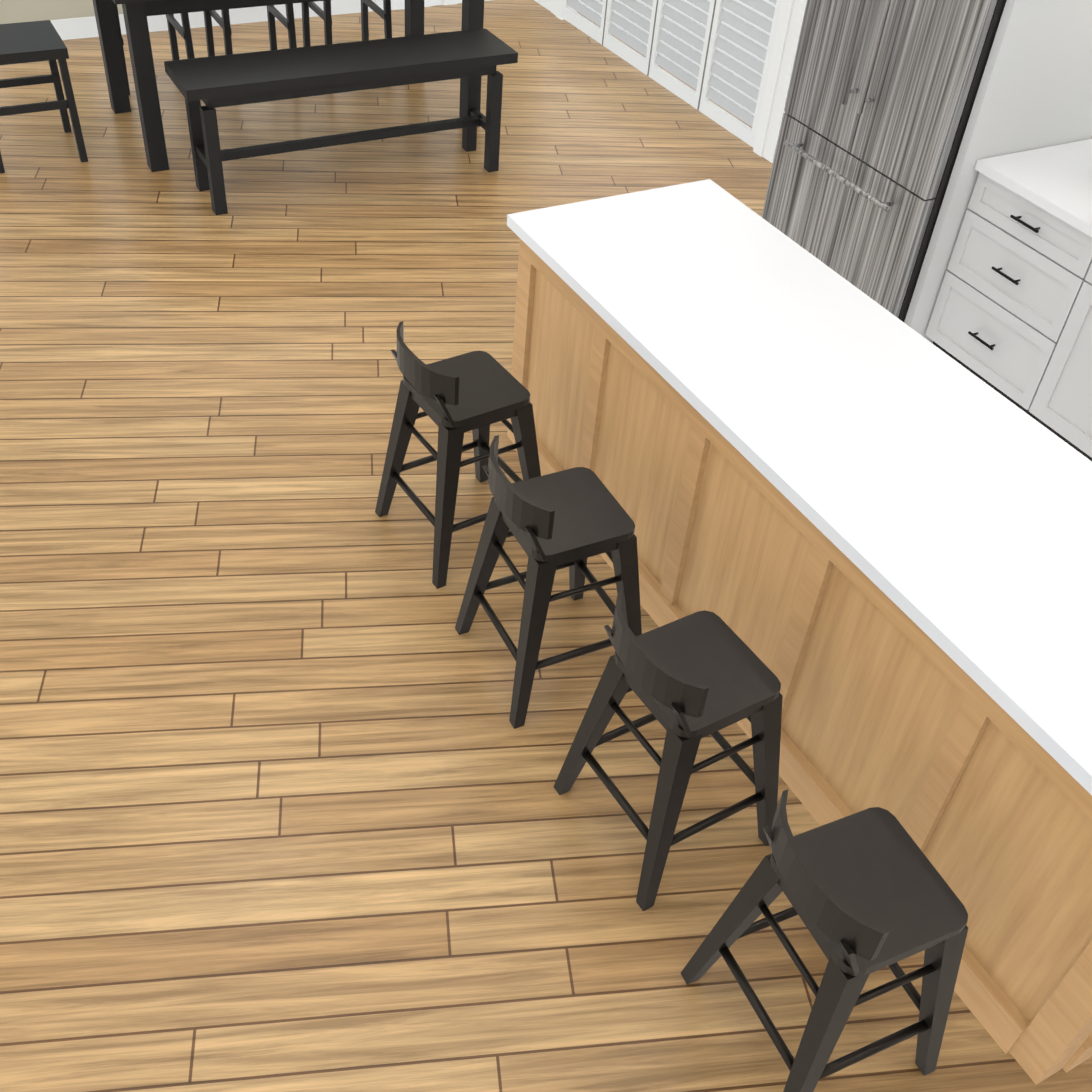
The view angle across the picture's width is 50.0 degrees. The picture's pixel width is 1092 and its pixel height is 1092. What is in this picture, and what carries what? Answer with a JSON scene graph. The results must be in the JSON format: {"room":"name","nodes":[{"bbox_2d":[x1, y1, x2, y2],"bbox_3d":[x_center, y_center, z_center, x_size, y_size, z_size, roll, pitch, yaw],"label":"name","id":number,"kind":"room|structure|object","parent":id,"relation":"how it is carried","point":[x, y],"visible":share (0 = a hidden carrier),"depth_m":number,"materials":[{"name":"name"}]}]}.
{"room":"dining room and kitchen","nodes":[
{"label":"dining room and kitchen","id":0,"kind":"room"},
{"bbox_2d":[0,0,122,23],"bbox_3d":[-3.322,-5.049,5.442,7.670,5.278,0.120,-17,46,-23],"label":"wall","id":1,"kind":"structure","parent":0,"point":[15,11],"depth_m":7.21,"materials":[{"name":"beige paint"}]},
{"bbox_2d":[50,0,489,39],"bbox_3d":[-3.426,-3.106,7.138,7.550,0.120,0.015,-17,46,-23],"label":"baseboard","id":2,"kind":"structure","parent":1,"relation":"attached to","point":[76,28],"depth_m":7.67,"materials":[{"name":"white wood"}]},
{"bbox_2d":[534,0,551,10],"bbox_3d":[-0.007,-3.973,8.483,0.015,0.120,0.420,-17,46,-23],"label":"baseboard","id":3,"kind":"structure","parent":1,"relation":"attached to","point":[545,3],"depth_m":8.48,"materials":[{"name":"white wood"}]},
{"bbox_2d":[0,0,1091,1091],"bbox_3d":[-1.180,-0.098,4.190,7.950,0.100,9.960,-17,46,-23],"label":"floor","id":4,"kind":"structure","parent":0,"point":[285,804],"depth_m":3.61,"materials":[{"name":"brown wood"}]},
{"bbox_2d":[0,20,87,172],"bbox_3d":[-2.644,-2.524,5.771,0.450,1.188,0.436,-17,46,-23],"label":"dining chair","id":5,"kind":"object","parent":4,"relation":"on","point":[28,42],"visible":1,"depth_m":5.86,"materials":[{"name":"black wood"}]},
{"bbox_2d":[113,2,194,94],"bbox_3d":[-2.313,-3.242,6.610,0.436,1.188,0.450,-17,46,-23],"label":"dining chair","id":6,"kind":"object","parent":4,"relation":"on","point":[183,30],"visible":0.35,"depth_m":6.79,"materials":[{"name":"black wood"}]},
{"bbox_2d":[203,4,296,56],"bbox_3d":[-1.768,-3.408,6.856,0.436,1.188,0.450,-17,46,-23],"label":"dining chair","id":7,"kind":"object","parent":4,"relation":"on","point":[273,12],"visible":0.54,"depth_m":7.05,"materials":[{"name":"black wood"}]},
{"bbox_2d":[93,0,483,171],"bbox_3d":[-1.394,-2.801,6.435,2.000,0.900,1.000,-17,46,-23],"label":"dining table","id":8,"kind":"object","parent":4,"relation":"on","point":[136,13],"visible":0.66,"depth_m":5.97,"materials":[{"name":"black wood"}]},
{"bbox_2d":[164,28,517,214],"bbox_3d":[-1.002,-2.180,5.987,1.700,0.630,0.380,-17,46,-23],"label":"bench","id":9,"kind":"object","parent":4,"relation":"on","point":[470,57],"visible":1,"depth_m":5.79,"materials":[{"name":"black wood"}]},
{"bbox_2d":[301,0,391,46],"bbox_3d":[-1.224,-3.574,7.101,0.436,1.188,0.450,-17,46,-23],"label":"dining chair","id":10,"kind":"object","parent":4,"relation":"on","point":[384,14],"visible":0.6,"depth_m":7.30,"materials":[{"name":"black wood"}]},
{"bbox_2d":[375,321,540,588],"bbox_3d":[-0.272,-0.355,3.908,0.454,0.790,0.454,-21,48,-27],"label":"stool","id":11,"kind":"object","parent":4,"relation":"on","point":[456,398],"visible":0.96,"depth_m":3.79,"materials":[{"name":"black wood"}]},
{"bbox_2d":[455,435,641,728],"bbox_3d":[0.036,0.059,3.480,0.470,0.790,0.470,-17,46,-23],"label":"stool","id":12,"kind":"object","parent":4,"relation":"on","point":[573,519],"visible":0.98,"depth_m":3.36,"materials":[{"name":"black wood"}]},
{"bbox_2d":[554,591,782,910],"bbox_3d":[0.361,0.467,3.060,0.477,0.790,0.477,-17,46,-23],"label":"stool","id":13,"kind":"object","parent":4,"relation":"on","point":[691,680],"visible":1,"depth_m":2.94,"materials":[{"name":"black wood"}]},
{"bbox_2d":[507,243,1091,1084],"bbox_3d":[0.884,0.001,3.567,0.794,0.884,2.844,-17,46,-23],"label":"kitchen island","id":14,"kind":"object","parent":4,"relation":"on","point":[874,714],"depth_m":3.09,"materials":[{"name":"brown wood"}]},
{"bbox_2d":[507,179,1091,798],"bbox_3d":[0.918,-0.343,3.260,0.840,0.040,2.890,-17,46,-23],"label":"island countertop","id":15,"kind":"structure","parent":14,"relation":"on","point":[970,515],"depth_m":3.20,"materials":[{"name":"white stone"}]},
{"bbox_2d":[681,789,967,1091],"bbox_3d":[0.669,0.880,2.632,0.454,0.790,0.454,-14,45,-21],"label":"stool","id":16,"kind":"object","parent":4,"relation":"on","point":[868,892],"visible":1,"depth_m":2.50,"materials":[{"name":"black wood"}]},
{"bbox_2d":[762,0,1006,321],"bbox_3d":[1.659,-2.025,4.987,0.873,2.120,0.960,-17,46,-23],"label":"refrigerator","id":17,"kind":"object","parent":4,"relation":"on","point":[881,97],"visible":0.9,"depth_m":4.91,"materials":[{"name":"silver metal"}]},
{"bbox_2d":[904,0,1091,343],"bbox_3d":[1.726,-2.321,4.754,0.801,2.880,1.065,-17,46,-23],"label":"wall","id":18,"kind":"structure","parent":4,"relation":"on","point":[1034,90],"depth_m":4.60,"materials":[{"name":"white paint"}]},
{"bbox_2d":[925,172,1091,423],"bbox_3d":[2.148,-1.057,4.892,0.626,0.880,0.699,-17,46,-23],"label":"base cabinet","id":19,"kind":"object","parent":4,"relation":"on","point":[1011,318],"depth_m":4.72,"materials":[{"name":"white wood"}]},
{"bbox_2d":[975,139,1091,236],"bbox_3d":[2.924,-0.327,3.627,0.656,0.248,3.930,-17,46,-23],"label":"countertop","id":20,"kind":"structure","parent":19,"relation":"on","point":[1056,180],"depth_m":4.59,"materials":[{"name":"white stone"}]},
{"bbox_2d":[1041,308,1091,460],"bbox_3d":[2.505,-0.594,4.414,0.626,0.880,0.949,-17,46,-23],"label":"base cabinet","id":21,"kind":"object","parent":4,"relation":"on","point":[1069,413],"depth_m":4.60,"materials":[{"name":"white wood"}]},
{"bbox_3d":[2.315,-2.407,4.561,0.120,3.350,9.800,-17,46,-23],"label":"wall","id":22,"kind":"structure","parent":0,"visible":0},
{"bbox_2d":[551,0,806,162],"bbox_3d":[0.804,-3.950,6.804,0.132,2.440,2.680,-17,46,-23],"label":"louvered closet doors","id":23,"kind":"structure","parent":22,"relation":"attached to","point":[775,69],"depth_m":6.95,"materials":[{"name":"white wood"}]},
{"label":"outside","id":24,"kind":"structure","parent":0,"visible":0},
{"bbox_2d":[578,0,775,114],"bbox_3d":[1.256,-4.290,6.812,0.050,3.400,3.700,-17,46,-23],"label":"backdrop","id":25,"kind":"structure","parent":24,"point":[703,39],"depth_m":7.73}
]}

